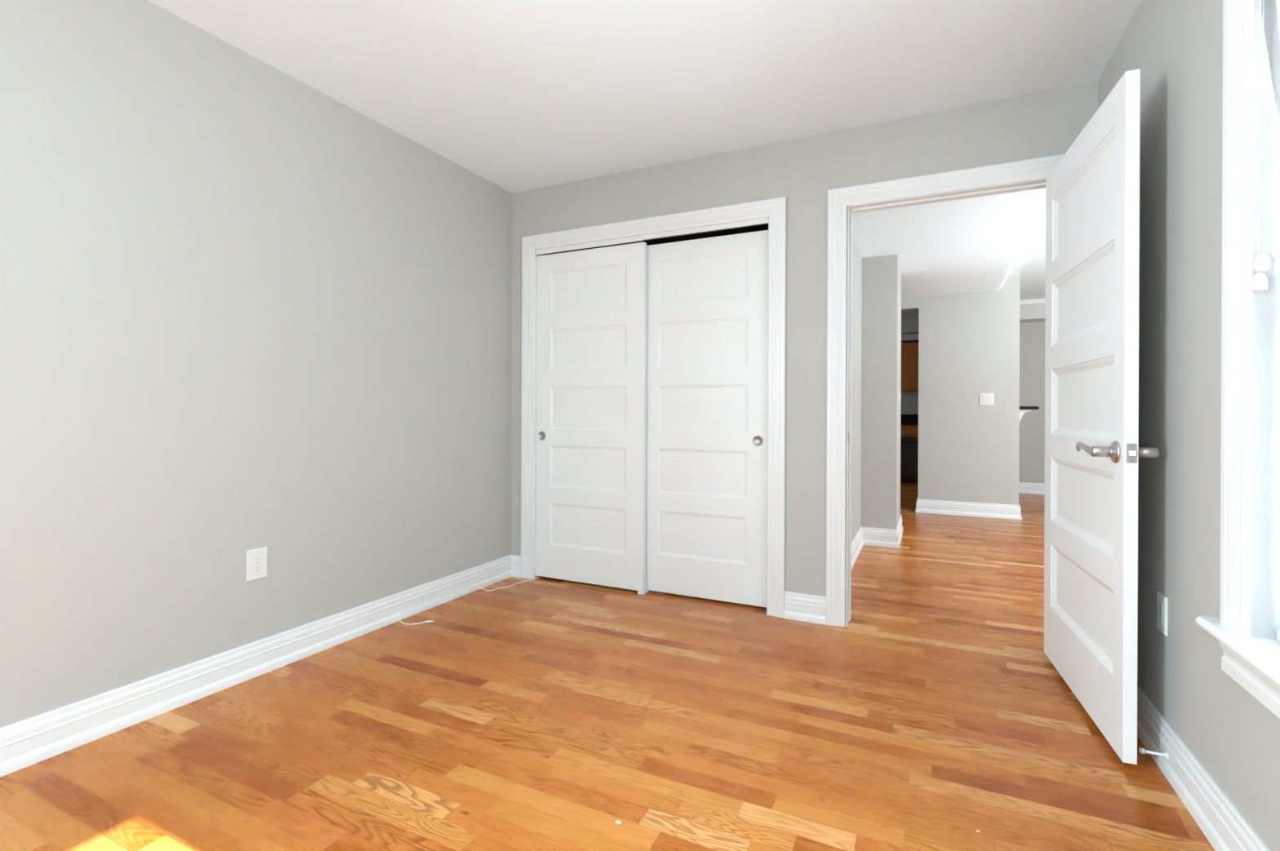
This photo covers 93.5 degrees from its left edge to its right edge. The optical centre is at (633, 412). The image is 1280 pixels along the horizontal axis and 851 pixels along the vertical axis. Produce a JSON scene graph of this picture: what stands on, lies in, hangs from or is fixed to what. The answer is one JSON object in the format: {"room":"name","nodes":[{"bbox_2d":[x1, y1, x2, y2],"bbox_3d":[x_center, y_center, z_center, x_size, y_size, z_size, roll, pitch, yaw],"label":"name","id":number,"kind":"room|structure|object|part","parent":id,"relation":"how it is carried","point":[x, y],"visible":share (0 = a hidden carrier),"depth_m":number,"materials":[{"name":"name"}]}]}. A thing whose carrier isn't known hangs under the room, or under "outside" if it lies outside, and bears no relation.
{"room":"empty bedroom","nodes":[
{"label":"empty bedroom","id":0,"kind":"room"},
{"bbox_2d":[0,0,570,728],"bbox_3d":[-1.779,-0.206,1.936,0.150,2.474,6.058,0,0,26],"label":"wall","id":1,"kind":"structure","parent":0,"point":[242,309],"depth_m":2.21,"materials":[{"name":"grey paint"}]},
{"bbox_2d":[246,546,266,582],"bbox_3d":[-1.483,0.597,2.369,0.008,0.120,0.079,0,0,26],"label":"wall outlet","id":2,"kind":"object","parent":1,"relation":"attached to","point":[256,559],"visible":1,"depth_m":2.36,"materials":[{"name":"white plastic"}]},
{"bbox_2d":[253,555,262,573],"bbox_3d":[-1.481,0.597,2.368,0.004,0.067,0.033,0,0,26],"label":"receptacle","id":3,"kind":"object","parent":2,"relation":"attached to","point":[257,559],"depth_m":2.37,"materials":[{"name":"grey plastic"}]},
{"bbox_2d":[0,555,520,777],"bbox_3d":[-1.847,0.966,1.534,0.090,0.131,5.038,0,0,26],"label":"baseboard","id":4,"kind":"structure","parent":1,"relation":"attached to","point":[24,744],"depth_m":2.21,"materials":[{"name":"white paint"}]},
{"bbox_2d":[0,483,1214,850],"bbox_3d":[2.546,1.078,3.401,6.800,0.060,12.850,0,0,26],"label":"floor","id":5,"kind":"structure","parent":0,"point":[542,713],"depth_m":1.88,"materials":[{"name":"brown wood"}]},
{"bbox_2d":[399,577,540,625],"bbox_3d":[-0.884,1.012,3.365,0.186,0.043,0.987,0,0,26],"label":"cable","id":6,"kind":"object","parent":5,"relation":"on","point":[428,621],"visible":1,"depth_m":3.21,"materials":[{"name":"white plastic"}]},
{"bbox_2d":[900,424,918,484],"bbox_3d":[4.085,0.613,9.079,0.496,0.874,0.594,0,0,26],"label":"base cabinet","id":7,"kind":"object","parent":5,"relation":"on","point":[908,433],"visible":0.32,"depth_m":8.81,"materials":[{"name":"brown wood"}]},
{"bbox_2d":[900,414,918,424],"bbox_3d":[4.130,0.103,9.049,1.883,0.145,0.608,0,0,26],"label":"countertop","id":8,"kind":"structure","parent":7,"relation":"on","point":[904,419],"depth_m":9.27,"materials":[{"name":"black stone"}]},
{"bbox_3d":[3.971,0.271,8.842,0.488,0.178,0.021,0,0,26],"label":"drawer","id":9,"kind":"part","parent":7,"relation":"part of","materials":[{"name":"brown wood"}]},
{"bbox_3d":[3.970,0.660,8.843,0.488,0.588,0.020,0,0,26],"label":"cabinet door","id":10,"kind":"part","parent":7,"relation":"part of","materials":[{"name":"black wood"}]},
{"bbox_2d":[147,0,1141,193],"bbox_3d":[-0.484,-1.437,0.867,3.305,0.100,5.270,0,0,26],"label":"ceiling","id":11,"kind":"structure","parent":0,"point":[521,95],"depth_m":2.38,"materials":[{"name":"white paint"}]},
{"bbox_2d":[570,224,768,251],"bbox_3d":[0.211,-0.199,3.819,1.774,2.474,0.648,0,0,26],"label":"door track","id":12,"kind":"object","parent":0,"point":[765,227],"depth_m":4.00,"materials":[{"name":"grey metal"}]},
{"bbox_2d":[511,80,1098,626],"bbox_3d":[0.651,-0.172,3.181,3.125,2.424,0.112,0,0,26],"label":"wall","id":13,"kind":"structure","parent":0,"point":[802,171],"depth_m":3.02,"materials":[{"name":"grey paint"}]},
{"bbox_2d":[535,242,646,591],"bbox_3d":[-0.270,0.023,3.599,0.737,1.990,0.038,0,0,26],"label":"door","id":14,"kind":"structure","parent":13,"relation":"in","point":[591,337],"depth_m":3.57,"materials":[{"name":"white paint"}]},
{"bbox_3d":[-0.571,0.145,3.727,0.057,0.057,0.004,0,0,26],"label":"finger pull","id":15,"kind":"part","parent":14,"relation":"part of","materials":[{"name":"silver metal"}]},
{"bbox_2d":[520,196,786,617],"bbox_3d":[0.057,-0.028,3.460,1.634,2.132,0.132,0,0,26],"label":"door frame","id":16,"kind":"structure","parent":13,"relation":"attached to","point":[775,209],"depth_m":3.23,"materials":[{"name":"white paint"}]},
{"bbox_2d":[645,230,768,607],"bbox_3d":[0.383,0.032,3.336,0.757,1.986,0.038,0,0,26],"label":"door","id":17,"kind":"structure","parent":13,"relation":"in","point":[706,410],"depth_m":3.31,"materials":[{"name":"white paint"}]},
{"bbox_3d":[0.655,0.151,3.184,0.057,0.057,0.004,0,0,26],"label":"finger pull","id":18,"kind":"part","parent":17,"relation":"part of","materials":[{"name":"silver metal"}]},
{"bbox_2d":[783,591,826,625],"bbox_3d":[0.853,0.976,3.006,0.203,0.131,0.023,0,0,26],"label":"baseboard","id":19,"kind":"structure","parent":13,"relation":"attached to","point":[797,606],"depth_m":3.00,"materials":[{"name":"white paint"}]},
{"bbox_2d":[826,154,1064,626],"bbox_3d":[1.439,-0.023,2.787,1.032,2.134,0.136,0,0,26],"label":"door frame","id":20,"kind":"structure","parent":13,"relation":"attached to","point":[838,199],"depth_m":2.93,"materials":[{"name":"white paint"}]},
{"bbox_2d":[1044,69,1159,764],"bbox_3d":[1.604,0.014,2.151,0.184,2.013,0.895,0,0,22],"label":"door","id":21,"kind":"structure","parent":13,"relation":"in","point":[1093,452],"depth_m":1.99,"materials":[{"name":"white paint"}]},
{"bbox_3d":[1.412,0.113,1.882,0.020,0.041,0.126,0,0,16],"label":"lever","id":22,"kind":"part","parent":21,"relation":"part of","materials":[{"name":"silver metal"}]},
{"bbox_3d":[1.440,0.119,1.809,0.018,0.067,0.067,0,0,22],"label":"lever handle","id":23,"kind":"part","parent":21,"relation":"part of","materials":[{"name":"silver metal"}]},
{"bbox_3d":[1.442,0.119,1.745,0.025,0.057,0.002,0,0,22],"label":"latch plate","id":24,"kind":"part","parent":21,"relation":"part of","materials":[{"name":"silver metal"}]},
{"bbox_3d":[1.558,0.114,1.823,0.020,0.041,0.126,0,0,28],"label":"lever","id":25,"kind":"part","parent":21,"relation":"part of","materials":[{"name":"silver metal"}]},
{"bbox_2d":[851,235,862,542],"bbox_3d":[1.345,-0.207,3.945,0.100,2.500,1.870,0,0,26],"label":"wall","id":26,"kind":"structure","parent":0,"point":[856,257],"depth_m":4.44,"materials":[{"name":"grey paint"}]},
{"bbox_2d":[860,254,901,529],"bbox_3d":[1.858,-0.206,5.158,0.758,2.500,0.760,0,0,26],"label":"wall","id":27,"kind":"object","parent":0,"point":[881,340],"visible":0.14,"depth_m":4.71,"materials":[{"name":"grey paint"}]},
{"bbox_2d":[851,515,902,568],"bbox_3d":[1.624,0.974,4.254,0.423,0.139,2.633,0,0,26],"label":"baseboard","id":28,"kind":"structure","parent":27,"relation":"attached to","point":[878,537],"depth_m":4.67,"materials":[{"name":"white paint"}]},
{"bbox_2d":[898,391,900,405],"bbox_3d":[2.204,-0.119,4.989,0.012,0.118,0.072,0,0,26],"label":"light switch","id":29,"kind":"object","parent":27,"relation":"attached to","point":[899,391],"visible":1,"depth_m":4.97,"materials":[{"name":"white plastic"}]},
{"bbox_2d":[901,310,918,315],"bbox_3d":[3.242,-1.502,8.123,2.688,0.100,3.260,0,0,26],"label":"ceiling","id":30,"kind":"structure","parent":0,"point":[907,313],"depth_m":8.77,"materials":[{"name":"grey paint"}]},
{"bbox_2d":[852,187,1045,297],"bbox_3d":[3.045,-1.383,4.174,5.800,0.334,3.770,0,0,26],"label":"ceiling","id":31,"kind":"structure","parent":0,"point":[973,244],"depth_m":4.30,"materials":[{"name":"white paint"}]},
{"bbox_2d":[900,273,1020,505],"bbox_3d":[3.004,-0.253,7.509,2.808,2.600,4.670,0,0,26],"label":"wall","id":32,"kind":"structure","parent":0,"point":[969,343],"depth_m":6.10,"materials":[{"name":"grey paint"}]},
{"bbox_2d":[901,342,918,391],"bbox_3d":[4.204,-0.692,9.175,0.496,0.715,0.320,0,0,26],"label":"upper cabinet","id":33,"kind":"object","parent":32,"relation":"attached to","point":[909,351],"visible":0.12,"depth_m":9.04,"materials":[{"name":"brown wood"}]},
{"bbox_2d":[901,315,918,342],"bbox_3d":[3.880,-1.268,9.318,2.587,0.364,0.349,0,0,26],"label":"soffit","id":34,"kind":"structure","parent":32,"relation":"attached to","point":[909,324],"depth_m":9.02,"materials":[{"name":"grey paint"}]},
{"bbox_2d":[915,497,1022,519],"bbox_3d":[3.882,0.982,7.143,0.944,0.139,2.353,0,0,26],"label":"baseboard","id":35,"kind":"structure","parent":32,"relation":"attached to","point":[922,506],"depth_m":6.08,"materials":[{"name":"white paint"}]},
{"bbox_2d":[979,393,994,405],"bbox_3d":[3.533,-0.132,6.025,0.124,0.122,0.012,0,0,26],"label":"light switch","id":36,"kind":"object","parent":32,"relation":"attached to","point":[985,399],"visible":1,"depth_m":6.02,"materials":[{"name":"white plastic"}]},
{"bbox_2d":[1019,406,1039,421],"bbox_3d":[4.204,0.017,6.566,0.176,0.152,1.310,0,0,26],"label":"bracket","id":37,"kind":"object","parent":32,"relation":"attached to","point":[1023,410],"depth_m":6.00,"materials":[{"name":"white wood"}]},
{"bbox_2d":[1019,406,1039,409],"bbox_3d":[4.204,-0.044,6.566,0.176,0.030,1.310,0,0,26],"label":"countertop","id":38,"kind":"structure","parent":37,"relation":"on","point":[1020,407],"depth_m":5.97,"materials":[{"name":"black stone"}]},
{"bbox_2d":[1019,303,1045,322],"bbox_3d":[6.054,-1.262,7.228,2.912,0.180,0.300,0,0,26],"label":"beam","id":39,"kind":"structure","parent":32,"relation":"attached to","point":[1031,313],"depth_m":7.58,"materials":[{"name":"grey paint"}]},
{"bbox_2d":[1019,298,1045,305],"bbox_3d":[6.046,-1.383,7.210,2.912,0.062,0.340,0,0,26],"label":"crown molding","id":40,"kind":"structure","parent":32,"relation":"attached to","point":[1035,301],"depth_m":7.53,"materials":[{"name":"white paint"}]},
{"bbox_2d":[1018,321,1044,484],"bbox_3d":[6.313,-0.239,7.334,3.292,2.600,0.120,0,0,26],"label":"wall","id":41,"kind":"structure","parent":0,"point":[1032,335],"depth_m":7.82,"materials":[{"name":"grey paint"}]},
{"bbox_2d":[1018,482,1044,494],"bbox_3d":[6.065,0.990,7.374,2.762,0.139,0.023,0,0,26],"label":"baseboard","id":42,"kind":"structure","parent":41,"relation":"attached to","point":[1024,487],"depth_m":7.81,"materials":[{"name":"white paint"}]},
{"bbox_2d":[1019,265,1045,300],"bbox_3d":[5.663,-1.479,6.346,3.002,0.124,2.430,0,0,26],"label":"ceiling","id":43,"kind":"structure","parent":0,"point":[1033,278],"depth_m":6.60,"materials":[{"name":"white paint"}]},
{"bbox_2d":[1097,0,1279,850],"bbox_3d":[0.894,-0.193,0.142,0.170,2.474,5.178,0,0,25],"label":"wall","id":44,"kind":"structure","parent":0,"point":[1176,46],"depth_m":1.63,"materials":[{"name":"grey paint"}]},
{"bbox_2d":[1138,747,1168,760],"bbox_3d":[1.509,0.990,1.749,0.064,0.024,0.024,0,0,26],"label":"door stop","id":45,"kind":"object","parent":44,"relation":"attached to","point":[1142,751],"visible":1,"depth_m":1.74,"materials":[{"name":"white plastic"}]},
{"bbox_3d":[1.514,0.990,1.746,0.052,0.024,0.024,0,0,26],"label":"rod","id":46,"kind":"part","parent":45,"relation":"part of","materials":[{"name":"white plastic"}]},
{"bbox_2d":[1156,591,1167,636],"bbox_3d":[1.587,0.604,1.810,0.009,0.114,0.070,0,0,26],"label":"wall outlet","id":47,"kind":"object","parent":44,"relation":"attached to","point":[1162,600],"visible":1,"depth_m":1.80,"materials":[{"name":"white plastic"}]},
{"bbox_2d":[1158,600,1162,626],"bbox_3d":[1.585,0.604,1.810,0.004,0.067,0.033,0,0,26],"label":"receptacle","id":48,"kind":"object","parent":47,"relation":"attached to","point":[1160,602],"depth_m":1.81,"materials":[{"name":"grey plastic"}]},
{"bbox_2d":[1137,684,1270,850],"bbox_3d":[0.817,0.978,0.216,0.023,0.131,5.008,0,0,25],"label":"baseboard","id":49,"kind":"structure","parent":44,"relation":"attached to","point":[1224,827],"depth_m":1.56,"materials":[{"name":"white paint"}]},
{"bbox_2d":[1195,0,1279,719],"bbox_3d":[1.262,-0.243,0.976,0.231,1.705,1.006,0,0,26],"label":"window","id":50,"kind":"structure","parent":44,"relation":"in","point":[1252,662],"depth_m":1.34,"materials":[{"name":"white paint"}]},
{"bbox_3d":[1.201,-0.300,1.006,0.021,1.592,0.914,0,0,25],"label":"casing","id":51,"kind":"part","parent":50,"relation":"part of","materials":[{"name":"white paint"}]},
{"bbox_3d":[1.259,0.509,0.977,0.231,0.025,1.006,0,0,26],"label":"sill","id":52,"kind":"part","parent":50,"relation":"part of","materials":[{"name":"white paint"}]},
{"bbox_3d":[1.286,-0.254,0.966,0.178,1.502,0.736,0,0,26],"label":"frame","id":53,"kind":"part","parent":50,"relation":"part of","materials":[{"name":"white paint"}]},
{"bbox_2d":[1250,0,1279,641],"bbox_3d":[1.228,-0.253,0.997,0.062,1.491,0.705,0,0,25],"label":"window shade","id":54,"kind":"object","parent":50,"relation":"attached to","point":[1262,262],"visible":1,"depth_m":1.30,"materials":[{"name":"white plastic"}]},
{"bbox_3d":[1.357,-0.631,1.304,0.002,0.661,0.002,0,0,26],"label":"cord","id":55,"kind":"part","parent":54,"relation":"part of","materials":[{"name":"white plastic"}]},
{"bbox_3d":[1.365,-0.652,1.307,0.002,0.618,0.002,0,0,26],"label":"cord","id":56,"kind":"part","parent":54,"relation":"part of","materials":[{"name":"white plastic"}]},
{"bbox_3d":[1.246,0.480,0.984,0.014,0.024,0.698,0,0,25],"label":"rail","id":57,"kind":"part","parent":54,"relation":"part of","materials":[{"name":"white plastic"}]}
]}

